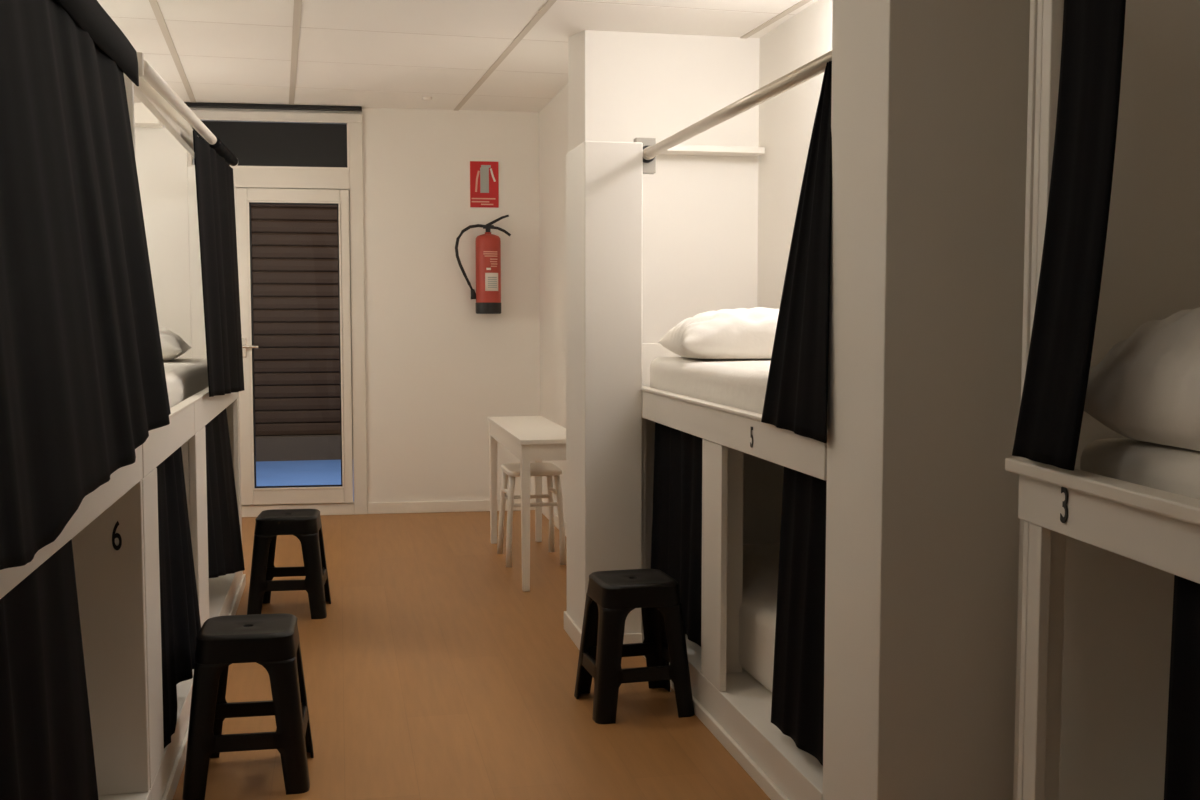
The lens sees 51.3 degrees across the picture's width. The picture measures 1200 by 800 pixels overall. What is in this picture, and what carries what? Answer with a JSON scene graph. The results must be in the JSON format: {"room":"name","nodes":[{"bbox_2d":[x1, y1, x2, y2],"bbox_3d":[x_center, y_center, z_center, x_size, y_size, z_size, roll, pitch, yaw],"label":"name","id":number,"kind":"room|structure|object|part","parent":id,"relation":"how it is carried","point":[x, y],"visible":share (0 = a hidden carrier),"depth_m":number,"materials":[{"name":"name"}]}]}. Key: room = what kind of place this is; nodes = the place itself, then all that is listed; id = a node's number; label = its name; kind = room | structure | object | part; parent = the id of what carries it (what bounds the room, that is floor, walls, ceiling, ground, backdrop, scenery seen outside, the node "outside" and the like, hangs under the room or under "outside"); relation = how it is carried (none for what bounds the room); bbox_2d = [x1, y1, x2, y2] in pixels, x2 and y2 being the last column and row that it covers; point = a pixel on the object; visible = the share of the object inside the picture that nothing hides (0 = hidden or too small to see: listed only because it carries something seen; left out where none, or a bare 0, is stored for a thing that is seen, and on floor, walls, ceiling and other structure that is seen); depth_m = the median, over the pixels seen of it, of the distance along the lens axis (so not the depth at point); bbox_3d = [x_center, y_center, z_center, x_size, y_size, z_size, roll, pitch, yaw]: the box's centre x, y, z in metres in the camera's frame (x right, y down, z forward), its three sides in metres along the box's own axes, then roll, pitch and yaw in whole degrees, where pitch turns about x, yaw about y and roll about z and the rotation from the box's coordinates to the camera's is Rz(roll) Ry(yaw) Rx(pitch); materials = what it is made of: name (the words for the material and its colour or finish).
{"room":"dormitory","nodes":[
{"label":"dormitory","id":0,"kind":"room"},
{"bbox_2d":[134,102,539,502],"bbox_3d":[-1.606,-0.565,7.758,2.900,2.550,0.141,-1,4,-9],"label":"wall","id":1,"kind":"structure","parent":0,"point":[436,368],"depth_m":7.79,"materials":[{"name":"paint"}]},
{"bbox_2d":[149,0,195,102],"bbox_3d":[-1.284,-1.470,3.037,0.030,0.019,9.700,-1,4,-14],"label":"trim","id":2,"kind":"structure","parent":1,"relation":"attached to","point":[154,4],"depth_m":5.86,"materials":[{"name":"beige"}]},
{"bbox_2d":[187,109,366,516],"bbox_3d":[-1.977,-0.511,7.621,1.065,2.462,0.166,-1,4,-9],"label":"door","id":3,"kind":"structure","parent":1,"relation":"in","point":[284,185],"depth_m":7.63,"materials":[{"name":"white"}]},
{"bbox_3d":[-2.117,-0.316,7.559,0.105,0.120,0.060,-1,4,-9],"label":"handle","id":4,"kind":"part","parent":3,"relation":"part of","materials":[{"name":"silver metal"}]},
{"bbox_2d":[202,121,347,167],"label":"transom window","id":5,"kind":"structure","parent":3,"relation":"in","point":[283,144],"depth_m":10.51,"materials":[{"name":"black"}]},
{"bbox_2d":[367,499,534,513],"bbox_3d":[-0.915,0.670,7.874,1.085,0.070,0.015,-1,4,-9],"label":"baseboard","id":6,"kind":"structure","parent":1,"relation":"attached to","point":[468,505],"depth_m":7.85,"materials":[{"name":"beige"}]},
{"bbox_2d":[455,215,510,313],"bbox_3d":[-0.717,-0.838,7.706,0.316,0.611,0.171,-3,5,-35],"label":"fire extinguisher","id":7,"kind":"object","parent":1,"relation":"attached to","point":[487,295],"visible":1,"depth_m":7.66,"materials":[{"name":"red metal"}]},
{"bbox_3d":[-0.633,-1.104,7.708,0.144,0.080,0.020,-1,4,-9],"label":"lever","id":8,"kind":"part","parent":7,"relation":"part of","materials":[{"name":"black"}]},
{"bbox_3d":[-0.620,-1.044,7.714,0.144,0.068,0.020,-1,4,-9],"label":"handle","id":9,"kind":"part","parent":7,"relation":"part of","materials":[{"name":"black"}]},
{"bbox_2d":[470,161,498,207],"bbox_3d":[-0.718,-1.339,7.767,0.176,0.283,0.008,-1,4,-9],"label":"fire sign","id":10,"kind":"object","parent":1,"relation":"attached to","point":[484,176],"visible":1,"depth_m":7.76,"materials":[{"name":"red"}]},
{"bbox_2d":[475,171,479,191],"bbox_3d":[-0.761,-1.357,7.757,0.030,0.132,0.001,-1,4,-9],"label":"picture","id":11,"kind":"object","parent":10,"relation":"attached to","point":[477,176],"depth_m":7.76},
{"bbox_2d":[480,165,490,192],"bbox_3d":[-0.711,-1.373,7.763,0.066,0.171,0.002,-1,4,-9],"label":"picture","id":12,"kind":"object","parent":10,"relation":"attached to","point":[485,170],"depth_m":7.76,"materials":[{"name":"grey"}]},
{"bbox_2d":[454,0,556,110],"bbox_3d":[0.217,-1.497,3.421,0.030,0.019,9.700,-1,4,-14],"label":"trim","id":13,"kind":"structure","parent":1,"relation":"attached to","point":[549,3],"depth_m":5.92,"materials":[{"name":"beige"}]},
{"bbox_2d":[173,460,770,799],"bbox_3d":[-1.199,0.947,4.833,6.800,0.060,12.600,-1,4,-12],"label":"floor","id":14,"kind":"structure","parent":0,"point":[430,670],"depth_m":4.15,"materials":[{"name":"brown wood"}]},
{"bbox_2d":[0,72,150,799],"bbox_3d":[-1.207,0.164,1.602,0.847,1.950,2.440,-1,4,-12],"label":"bunk bed","id":15,"kind":"object","parent":14,"relation":"on","point":[105,531],"visible":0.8,"depth_m":2.87,"materials":[{"name":"beige"}]},
{"bbox_2d":[0,539,98,799],"bbox_3d":[-0.824,0.609,1.651,0.036,0.735,1.681,-1,4,-12],"label":"curtain","id":16,"kind":"object","parent":15,"relation":"hanging from","point":[47,752],"visible":0.86,"depth_m":2.03,"materials":[{"name":"black fabric"}]},
{"bbox_3d":[-0.818,0.215,1.697,0.022,0.100,2.420,-1,4,-12],"label":"rail","id":17,"kind":"part","parent":15,"relation":"part of","materials":[{"name":"white wood"}]},
{"bbox_2d":[0,0,170,569],"bbox_3d":[-0.761,-0.258,1.686,0.110,0.879,2.240,-1,4,-12],"label":"curtain","id":18,"kind":"object","parent":15,"relation":"hanging from","point":[83,385],"visible":1,"depth_m":1.84,"materials":[{"name":"black fabric"}]},
{"bbox_3d":[-1.462,0.555,2.815,0.832,0.732,0.020,-1,4,-12],"label":"panel","id":19,"kind":"part","parent":15,"relation":"part of","materials":[{"name":"white wood"}]},
{"bbox_3d":[-1.460,-0.346,2.752,0.836,0.851,0.020,-1,4,-12],"label":"panel","id":20,"kind":"part","parent":15,"relation":"part of","materials":[{"name":"white wood"}]},
{"bbox_2d":[134,52,245,799],"bbox_3d":[-1.744,-0.122,4.200,0.865,2.160,2.888,-1,4,-12],"label":"bunk bed","id":21,"kind":"object","parent":14,"relation":"on","point":[163,134],"visible":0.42,"depth_m":4.20,"materials":[{"name":"beige"}]},
{"bbox_2d":[134,103,162,127],"bbox_3d":[-2.179,-1.236,5.401,0.534,0.085,0.128,-1,4,-12],"label":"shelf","id":22,"kind":"object","parent":21,"relation":"attached to","point":[144,118],"depth_m":5.38,"materials":[{"name":"beige"}]},
{"bbox_3d":[-1.089,0.541,3.021,0.022,0.732,0.228,-1,4,-12],"label":"post","id":23,"kind":"part","parent":21,"relation":"part of","materials":[{"name":"white wood"}]},
{"bbox_3d":[-1.177,0.096,3.409,0.022,0.100,1.054,-1,4,-12],"label":"rail","id":24,"kind":"part","parent":21,"relation":"part of","materials":[{"name":"white wood"}]},
{"bbox_3d":[-2.061,-0.701,5.546,0.810,1.192,0.030,-1,4,-12],"label":"panel","id":25,"kind":"part","parent":21,"relation":"part of","materials":[{"name":"white wood"}]},
{"bbox_2d":[156,447,200,747],"bbox_3d":[-1.184,0.486,3.526,0.099,0.750,0.775,-1,4,-12],"label":"curtain","id":26,"kind":"object","parent":21,"relation":"hanging from","point":[179,606],"visible":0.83,"depth_m":3.44,"materials":[{"name":"black fabric"}]},
{"bbox_3d":[-1.219,-0.847,3.669,0.034,0.090,1.661,-1,4,-12],"label":"curtain rod","id":27,"kind":"part","parent":21,"relation":"part of","materials":[{"name":"white"}]},
{"bbox_2d":[163,358,208,407],"bbox_3d":[-1.779,-0.035,4.192,0.765,0.135,2.760,-1,4,-12],"label":"mattress","id":28,"kind":"object","parent":21,"relation":"on","point":[185,377],"visible":0.14,"depth_m":4.39,"materials":[{"name":"white fabric"}]},
{"bbox_2d":[159,327,191,359],"bbox_3d":[-1.957,-0.235,4.981,0.600,0.149,0.420,-1,4,-14],"label":"pillow","id":29,"kind":"object","parent":28,"relation":"on","point":[173,346],"visible":0.16,"depth_m":4.88,"materials":[{"name":"white fabric"}]},
{"bbox_3d":[-1.355,0.475,3.968,0.107,0.732,0.020,-1,4,-12],"label":"stub panel","id":30,"kind":"part","parent":21,"relation":"part of","materials":[{"name":"white wood"}]},
{"bbox_3d":[-1.319,0.464,4.119,0.022,0.732,0.300,-1,4,-12],"label":"post","id":31,"kind":"part","parent":21,"relation":"part of","materials":[{"name":"white wood"}]},
{"bbox_3d":[-1.471,-0.002,4.813,0.022,0.100,1.798,-1,4,-12],"label":"rail","id":32,"kind":"part","parent":21,"relation":"part of","materials":[{"name":"white wood"}]},
{"bbox_2d":[193,130,243,396],"bbox_3d":[-1.413,-0.500,4.679,0.069,0.997,1.585,-1,4,-12],"label":"curtain","id":33,"kind":"object","parent":21,"relation":"hanging from","point":[213,175],"visible":1,"depth_m":4.52,"materials":[{"name":"black fabric"}]},
{"bbox_2d":[205,408,244,577],"bbox_3d":[-1.452,0.360,4.831,0.116,0.680,1.261,-1,4,-12],"label":"curtain","id":34,"kind":"object","parent":21,"relation":"hanging from","point":[225,551],"visible":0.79,"depth_m":4.77,"materials":[{"name":"black fabric"}]},
{"bbox_3d":[-2.061,0.358,5.620,0.810,0.735,0.030,-1,4,-12],"label":"panel","id":35,"kind":"part","parent":21,"relation":"part of","materials":[{"name":"white wood"}]},
{"bbox_3d":[-1.650,-0.562,5.642,0.022,0.882,0.030,-1,4,-12],"label":"post","id":36,"kind":"part","parent":21,"relation":"part of","materials":[{"name":"white wood"}]},
{"bbox_3d":[-1.645,0.356,5.671,0.022,0.732,0.100,-1,4,-12],"label":"post","id":37,"kind":"part","parent":21,"relation":"part of","materials":[{"name":"white wood"}]},
{"bbox_2d":[182,613,313,799],"bbox_3d":[-0.946,0.810,3.376,0.320,0.416,0.320,-1,4,-10],"label":"stool","id":38,"kind":"object","parent":14,"relation":"on","point":[272,641],"visible":1,"depth_m":3.25,"materials":[{"name":"black plastic"}]},
{"bbox_3d":[-1.021,0.852,3.270,0.134,0.347,0.134,-1,4,-10],"label":"leg","id":39,"kind":"part","parent":38,"relation":"part of","materials":[{"name":"black plastic"}]},
{"bbox_3d":[-1.077,0.839,3.469,0.111,0.347,0.142,3,5,35],"label":"leg","id":40,"kind":"part","parent":38,"relation":"part of","materials":[{"name":"black plastic"}]},
{"bbox_3d":[-0.946,0.638,3.364,0.257,0.070,0.257,-1,4,-10],"label":"seat","id":41,"kind":"part","parent":38,"relation":"part of","materials":[{"name":"black plastic"}]},
{"bbox_3d":[-0.814,0.851,3.288,0.111,0.347,0.142,3,5,35],"label":"leg","id":42,"kind":"part","parent":38,"relation":"part of","materials":[{"name":"black plastic"}]},
{"bbox_3d":[-0.855,0.836,3.509,0.142,0.347,0.111,3,5,35],"label":"leg","id":43,"kind":"part","parent":38,"relation":"part of","materials":[{"name":"black plastic"}]},
{"bbox_2d":[247,509,330,618],"bbox_3d":[-1.303,0.680,5.243,0.320,0.416,0.320,-1,4,-8],"label":"stool","id":44,"kind":"object","parent":14,"relation":"on","point":[305,524],"visible":0.99,"depth_m":5.12,"materials":[{"name":"black plastic"}]},
{"bbox_3d":[-1.383,0.722,5.141,0.134,0.347,0.134,-1,4,-8],"label":"leg","id":45,"kind":"part","parent":44,"relation":"part of","materials":[{"name":"black plastic"}]},
{"bbox_3d":[-1.431,0.708,5.342,0.111,0.347,0.142,3,5,37],"label":"leg","id":46,"kind":"part","parent":44,"relation":"part of","materials":[{"name":"black plastic"}]},
{"bbox_3d":[-1.303,0.508,5.231,0.257,0.070,0.257,-1,4,-8],"label":"seat","id":47,"kind":"part","parent":44,"relation":"part of","materials":[{"name":"black plastic"}]},
{"bbox_3d":[-1.176,0.722,5.149,0.111,0.347,0.142,3,5,37],"label":"leg","id":48,"kind":"part","parent":44,"relation":"part of","materials":[{"name":"black plastic"}]},
{"bbox_3d":[-1.207,0.706,5.372,0.142,0.347,0.111,3,5,37],"label":"leg","id":49,"kind":"part","parent":44,"relation":"part of","materials":[{"name":"black plastic"}]},
{"bbox_2d":[256,434,352,461],"bbox_3d":[-2.447,0.403,10.780,6.800,0.200,0.300,-1,4,-12],"label":"step","id":50,"kind":"structure","parent":14,"relation":"on","point":[299,447],"depth_m":10.61,"materials":[{"name":"concrete"}]},
{"bbox_2d":[487,416,565,590],"bbox_3d":[-0.337,0.475,6.230,0.300,0.687,1.280,-1,4,-12],"label":"table","id":51,"kind":"object","parent":14,"relation":"on","point":[537,439],"visible":0.82,"depth_m":5.85,"materials":[{"name":"beige paint"}]},
{"bbox_3d":[-0.578,0.448,6.777,0.042,0.665,0.042,-1,4,-12],"label":"leg","id":52,"kind":"part","parent":51,"relation":"part of","materials":[{"name":"beige paint"}]},
{"bbox_3d":[-0.334,0.529,5.615,0.042,0.665,0.042,-1,4,-12],"label":"leg","id":53,"kind":"part","parent":51,"relation":"part of","materials":[{"name":"beige paint"}]},
{"bbox_3d":[-0.337,0.445,6.827,0.042,0.665,0.042,-1,4,-12],"label":"leg","id":54,"kind":"part","parent":51,"relation":"part of","materials":[{"name":"beige paint"}]},
{"bbox_2d":[497,462,565,566],"bbox_3d":[-0.352,0.575,6.346,0.302,0.476,0.374,-1,4,-12],"label":"wooden stool","id":55,"kind":"object","parent":14,"relation":"on","point":[512,470],"visible":0.99,"depth_m":6.22,"materials":[{"name":"beige paint"}]},
{"bbox_3d":[-0.503,0.580,6.466,0.033,0.449,0.084,-4,5,-42],"label":"leg","id":56,"kind":"part","parent":55,"relation":"part of","materials":[{"name":"beige paint"}]},
{"bbox_3d":[-0.443,0.600,6.178,0.033,0.449,0.084,1,4,18],"label":"leg","id":57,"kind":"part","parent":55,"relation":"part of","materials":[{"name":"beige paint"}]},
{"bbox_3d":[-0.350,0.352,6.331,0.276,0.029,0.345,-1,4,-12],"label":"seat","id":58,"kind":"part","parent":55,"relation":"part of","materials":[{"name":"beige paint"}]},
{"bbox_3d":[-0.258,0.576,6.517,0.035,0.449,0.083,1,4,14],"label":"leg","id":59,"kind":"part","parent":55,"relation":"part of","materials":[{"name":"beige paint"}]},
{"bbox_3d":[-0.198,0.596,6.229,0.035,0.449,0.083,-3,5,-38],"label":"leg","id":60,"kind":"part","parent":55,"relation":"part of","materials":[{"name":"beige paint"}]},
{"bbox_2d":[574,569,693,723],"bbox_3d":[0.105,0.768,3.982,0.320,0.416,0.320,-1,4,-15],"label":"stool","id":61,"kind":"object","parent":14,"relation":"on","point":[611,595],"visible":1,"depth_m":3.87,"materials":[{"name":"black plastic"}]},
{"bbox_3d":[-0.033,0.797,4.065,0.111,0.347,0.142,2,5,30],"label":"leg","id":62,"kind":"part","parent":61,"relation":"part of","materials":[{"name":"black plastic"}]},
{"bbox_3d":[0.025,0.812,3.847,0.142,0.347,0.111,2,5,30],"label":"leg","id":63,"kind":"part","parent":61,"relation":"part of","materials":[{"name":"black plastic"}]},
{"bbox_3d":[0.105,0.596,3.970,0.257,0.070,0.257,-1,4,-15],"label":"seat","id":64,"kind":"part","parent":61,"relation":"part of","materials":[{"name":"black plastic"}]},
{"bbox_3d":[0.185,0.793,4.123,0.142,0.347,0.111,2,5,30],"label":"leg","id":65,"kind":"part","parent":61,"relation":"part of","materials":[{"name":"black plastic"}]},
{"bbox_3d":[0.243,0.808,3.905,0.111,0.347,0.142,2,5,30],"label":"leg","id":66,"kind":"part","parent":61,"relation":"part of","materials":[{"name":"black plastic"}]},
{"bbox_2d":[634,50,831,799],"bbox_3d":[0.706,0.034,3.889,0.826,1.893,1.958,-1,4,-12],"label":"bunk bed","id":67,"kind":"object","parent":14,"relation":"on","point":[744,457],"visible":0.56,"depth_m":3.73,"materials":[{"name":"beige"}]},
{"bbox_3d":[0.146,0.424,4.697,0.020,0.732,0.145,-1,4,-12],"label":"post","id":68,"kind":"part","parent":67,"relation":"part of","materials":[{"name":"white wood"}]},
{"bbox_2d":[643,145,654,162],"bbox_3d":[0.173,-0.903,4.594,0.062,0.062,0.013,-1,4,-12],"label":"bracket","id":69,"kind":"object","parent":67,"relation":"attached to","point":[645,160],"depth_m":4.59,"materials":[{"name":"black"}]},
{"bbox_3d":[0.527,0.278,4.859,0.788,1.000,0.025,-1,4,-12],"label":"headboard","id":70,"kind":"part","parent":67,"relation":"part of","materials":[{"name":"white wood"}]},
{"bbox_2d":[651,422,702,646],"bbox_3d":[0.268,0.418,4.223,0.028,0.710,0.762,-1,4,-12],"label":"curtain","id":71,"kind":"object","parent":67,"relation":"hanging from","point":[676,541],"visible":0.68,"depth_m":4.18,"materials":[{"name":"black fabric"}]},
{"bbox_3d":[0.532,0.398,4.840,0.790,0.764,0.020,-1,4,-12],"label":"panel","id":72,"kind":"part","parent":67,"relation":"part of","materials":[{"name":"white wood"}]},
{"bbox_3d":[0.345,0.490,3.748,0.020,0.732,0.178,-1,4,-12],"label":"post","id":73,"kind":"part","parent":67,"relation":"part of","materials":[{"name":"white wood"}]},
{"bbox_3d":[0.377,0.482,3.857,0.128,0.732,0.018,-1,4,-12],"label":"stub panel","id":74,"kind":"part","parent":67,"relation":"part of","materials":[{"name":"white wood"}]},
{"bbox_3d":[0.327,0.069,3.797,0.024,0.100,1.928,-1,4,-12],"label":"rail","id":75,"kind":"part","parent":67,"relation":"part of","materials":[{"name":"white wood"}]},
{"bbox_2d":[650,356,827,413],"bbox_3d":[0.727,-0.027,3.858,0.745,0.165,1.860,-1,4,-12],"label":"mattress","id":76,"kind":"object","parent":67,"relation":"on","point":[736,383],"visible":0.23,"depth_m":3.94,"materials":[{"name":"white fabric"}]},
{"bbox_2d":[658,307,778,358],"bbox_3d":[0.570,-0.243,4.475,0.660,0.179,0.420,-1,4,-9],"label":"pillow","id":77,"kind":"object","parent":76,"relation":"on","point":[740,333],"visible":0.64,"depth_m":4.29,"materials":[{"name":"white fabric"}]},
{"bbox_3d":[0.362,-0.840,3.690,0.037,0.037,1.828,-1,4,-12],"label":"curtain rod","id":78,"kind":"part","parent":67,"relation":"part of","materials":[{"name":"beige"}]},
{"bbox_2d":[739,543,779,691],"bbox_3d":[0.771,0.724,3.919,0.685,0.240,1.840,-1,4,-12],"label":"mattress","id":79,"kind":"object","parent":67,"relation":"on","point":[757,612],"visible":0.09,"depth_m":3.83,"materials":[{"name":"white fabric"}]},
{"bbox_2d":[761,61,831,442],"bbox_3d":[0.476,-0.345,2.988,0.039,0.858,0.432,-1,4,-12],"label":"curtain","id":80,"kind":"object","parent":67,"relation":"hanging from","point":[796,396],"visible":0.99,"depth_m":2.91,"materials":[{"name":"black fabric"}]},
{"bbox_2d":[771,467,826,765],"bbox_3d":[0.499,0.505,3.099,0.025,0.729,0.400,-1,4,-12],"label":"curtain","id":81,"kind":"object","parent":67,"relation":"hanging from","point":[797,708],"visible":0.78,"depth_m":3.09,"materials":[{"name":"black fabric"}]},
{"bbox_2d":[1005,0,1199,799],"bbox_3d":[1.202,-0.001,1.451,0.690,2.300,2.190,0,4,-7],"label":"bunk bed","id":82,"kind":"object","parent":14,"relation":"on","point":[1100,556],"visible":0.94,"depth_m":2.34,"materials":[{"name":"beige"}]},
{"bbox_3d":[0.799,0.591,2.295,0.020,0.732,0.049,0,4,-7],"label":"post","id":83,"kind":"part","parent":82,"relation":"part of","materials":[{"name":"white wood"}]},
{"bbox_3d":[0.822,0.588,2.334,0.075,0.732,0.020,0,4,-7],"label":"stub panel","id":84,"kind":"part","parent":82,"relation":"part of","materials":[{"name":"white wood"}]},
{"bbox_3d":[0.813,-0.373,2.260,0.055,0.969,0.020,0,4,-7],"label":"stub panel","id":85,"kind":"part","parent":82,"relation":"part of","materials":[{"name":"white wood"}]},
{"bbox_3d":[0.799,-0.371,2.229,0.020,0.969,0.034,0,4,-7],"label":"post","id":86,"kind":"part","parent":82,"relation":"part of","materials":[{"name":"white wood"}]},
{"bbox_2d":[1012,0,1125,470],"bbox_3d":[0.786,-0.322,2.108,0.034,0.870,0.305,0,4,-6],"label":"curtain","id":87,"kind":"object","parent":82,"relation":"hanging from","point":[1048,429],"visible":1,"depth_m":2.08,"materials":[{"name":"black fabric"}]},
{"bbox_3d":[1.123,0.573,2.577,0.550,0.730,0.020,0,4,-7],"label":"panel","id":88,"kind":"part","parent":82,"relation":"part of","materials":[{"name":"white wood"}]},
{"bbox_3d":[0.908,0.240,1.337,0.024,0.100,2.000,0,4,-7],"label":"rail","id":89,"kind":"part","parent":82,"relation":"part of","materials":[{"name":"white wood"}]},
{"bbox_3d":[1.115,-0.528,2.358,0.640,1.374,0.020,0,4,-7],"label":"panel","id":90,"kind":"part","parent":82,"relation":"part of","materials":[{"name":"white wood"}]},
{"bbox_2d":[1080,438,1199,499],"bbox_3d":[1.283,0.174,1.377,0.625,0.110,1.920,0,4,-7],"label":"mattress","id":91,"kind":"object","parent":82,"relation":"on","point":[1176,470],"visible":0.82,"depth_m":2.06,"materials":[{"name":"white fabric"}]},
{"bbox_2d":[1084,307,1199,450],"bbox_3d":[1.160,-0.050,2.053,0.600,0.242,0.440,-1,4,-9],"label":"pillow","id":92,"kind":"object","parent":91,"relation":"on","point":[1146,388],"visible":0.99,"depth_m":2.03,"materials":[{"name":"white fabric"}]},
{"bbox_2d":[1164,575,1199,799],"bbox_3d":[0.905,0.615,1.569,0.031,0.735,0.712,0,4,-7],"label":"curtain","id":93,"kind":"object","parent":82,"relation":"hanging from","point":[1182,763],"visible":0.87,"depth_m":1.87,"materials":[{"name":"black fabric"}]},
{"bbox_2d":[539,84,567,521],"bbox_3d":[-0.117,-0.506,6.904,0.115,2.550,2.400,-1,4,-12],"label":"wall","id":94,"kind":"structure","parent":0,"point":[553,118],"depth_m":7.34,"materials":[{"name":"paint"}]},
{"bbox_2d":[542,501,565,535],"bbox_3d":[-0.172,0.735,6.938,0.014,0.070,2.080,-1,4,-12],"label":"baseboard","id":95,"kind":"structure","parent":94,"relation":"attached to","point":[545,512],"depth_m":7.37,"materials":[{"name":"beige"}]},
{"bbox_2d":[566,141,642,633],"bbox_3d":[0.011,-0.009,4.723,0.214,1.862,0.380,-1,4,-12],"label":"wall","id":96,"kind":"structure","parent":0,"point":[604,179],"depth_m":4.54,"materials":[{"name":"paint"}]},
{"bbox_2d":[564,611,641,650],"bbox_3d":[0.006,0.884,4.784,0.224,0.072,0.400,-1,4,-12],"label":"baseboard","id":97,"kind":"structure","parent":96,"relation":"attached to","point":[570,627],"depth_m":4.68,"materials":[{"name":"beige"}]},
{"bbox_2d":[568,30,759,342],"bbox_3d":[0.349,-0.428,5.794,0.979,2.550,0.170,-1,4,-12],"label":"wall","id":98,"kind":"structure","parent":0,"point":[700,226],"depth_m":5.68,"materials":[{"name":"paint"}]},
{"bbox_2d":[660,145,764,156],"bbox_3d":[0.431,-1.121,5.608,0.605,0.027,0.128,-1,4,-12],"label":"wall shelf","id":99,"kind":"object","parent":98,"relation":"attached to","point":[678,149],"visible":0.56,"depth_m":5.58,"materials":[{"name":"beige"}]},
{"bbox_2d":[757,0,832,308],"bbox_3d":[1.489,-0.196,2.449,0.120,2.550,7.000,-1,4,-12],"label":"wall","id":100,"kind":"structure","parent":0,"point":[786,120],"depth_m":5.42,"materials":[{"name":"paint"}]},
{"bbox_2d":[120,0,793,98],"bbox_3d":[-0.252,-1.470,3.035,3.934,0.009,8.314,-1,4,-14],"label":"ceiling","id":101,"kind":"structure","parent":100,"relation":"attached to","point":[569,0],"depth_m":5.61,"materials":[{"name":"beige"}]},
{"bbox_2d":[740,0,810,38],"bbox_3d":[1.172,-1.514,3.665,0.030,0.019,9.700,-1,4,-14],"label":"trim","id":102,"kind":"structure","parent":100,"relation":"attached to","point":[803,2],"depth_m":5.30,"materials":[{"name":"beige"}]},
{"bbox_2d":[823,0,1029,799],"bbox_3d":[0.970,-0.218,2.769,0.864,2.550,0.300,-1,4,-12],"label":"pillar","id":103,"kind":"structure","parent":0,"point":[929,98],"depth_m":2.59,"materials":[{"name":"paint"}]},
{"bbox_3d":[-0.392,-1.525,3.242,3.800,0.068,9.700,-1,4,-12],"label":"ceiling","id":104,"kind":"structure","parent":0,"visible":0},
{"bbox_2d":[97,0,817,111],"bbox_3d":[-0.371,-1.506,3.497,3.906,0.020,9.255,-1,4,-14],"label":"ceiling tiles","id":105,"kind":"structure","parent":104,"relation":"attached to","point":[495,20],"depth_m":5.75,"materials":[{"name":"white tile"}]},
{"bbox_2d":[184,102,361,111],"bbox_3d":[-1.973,-1.761,7.511,1.065,0.023,0.048,-1,4,-9],"label":"track","id":106,"kind":"object","parent":105,"relation":"attached to","point":[189,104],"visible":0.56,"depth_m":7.50,"materials":[{"name":"black"}]},
{"bbox_2d":[289,0,301,104],"bbox_3d":[-0.738,-1.480,3.176,0.030,0.019,9.700,-1,4,-14],"label":"trim","id":107,"kind":"structure","parent":105,"relation":"attached to","point":[297,3],"depth_m":5.88,"materials":[{"name":"beige"}]},
{"bbox_2d":[422,97,431,100],"bbox_3d":[-1.004,-1.752,7.266,0.056,0.018,0.056,-1,4,-12],"label":"smoke detector","id":108,"kind":"object","parent":105,"relation":"attached to","point":[424,98],"visible":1,"depth_m":7.25,"materials":[{"name":"beige"}]},
{"label":"outside","id":109,"kind":"structure","parent":0,"visible":0},
{"bbox_2d":[252,207,351,423],"bbox_3d":[-2.494,-1.509,10.873,7.000,4.000,0.140,-1,4,-12],"label":"wall","id":110,"kind":"structure","parent":109,"point":[272,207],"depth_m":10.83,"materials":[{"name":"black"}]},
{"bbox_2d":[249,202,342,435],"label":"roller shutter","id":111,"kind":"object","parent":110,"relation":"attached to","point":[275,238],"depth_m":10.66,"materials":[{"name":"black"}]}
]}

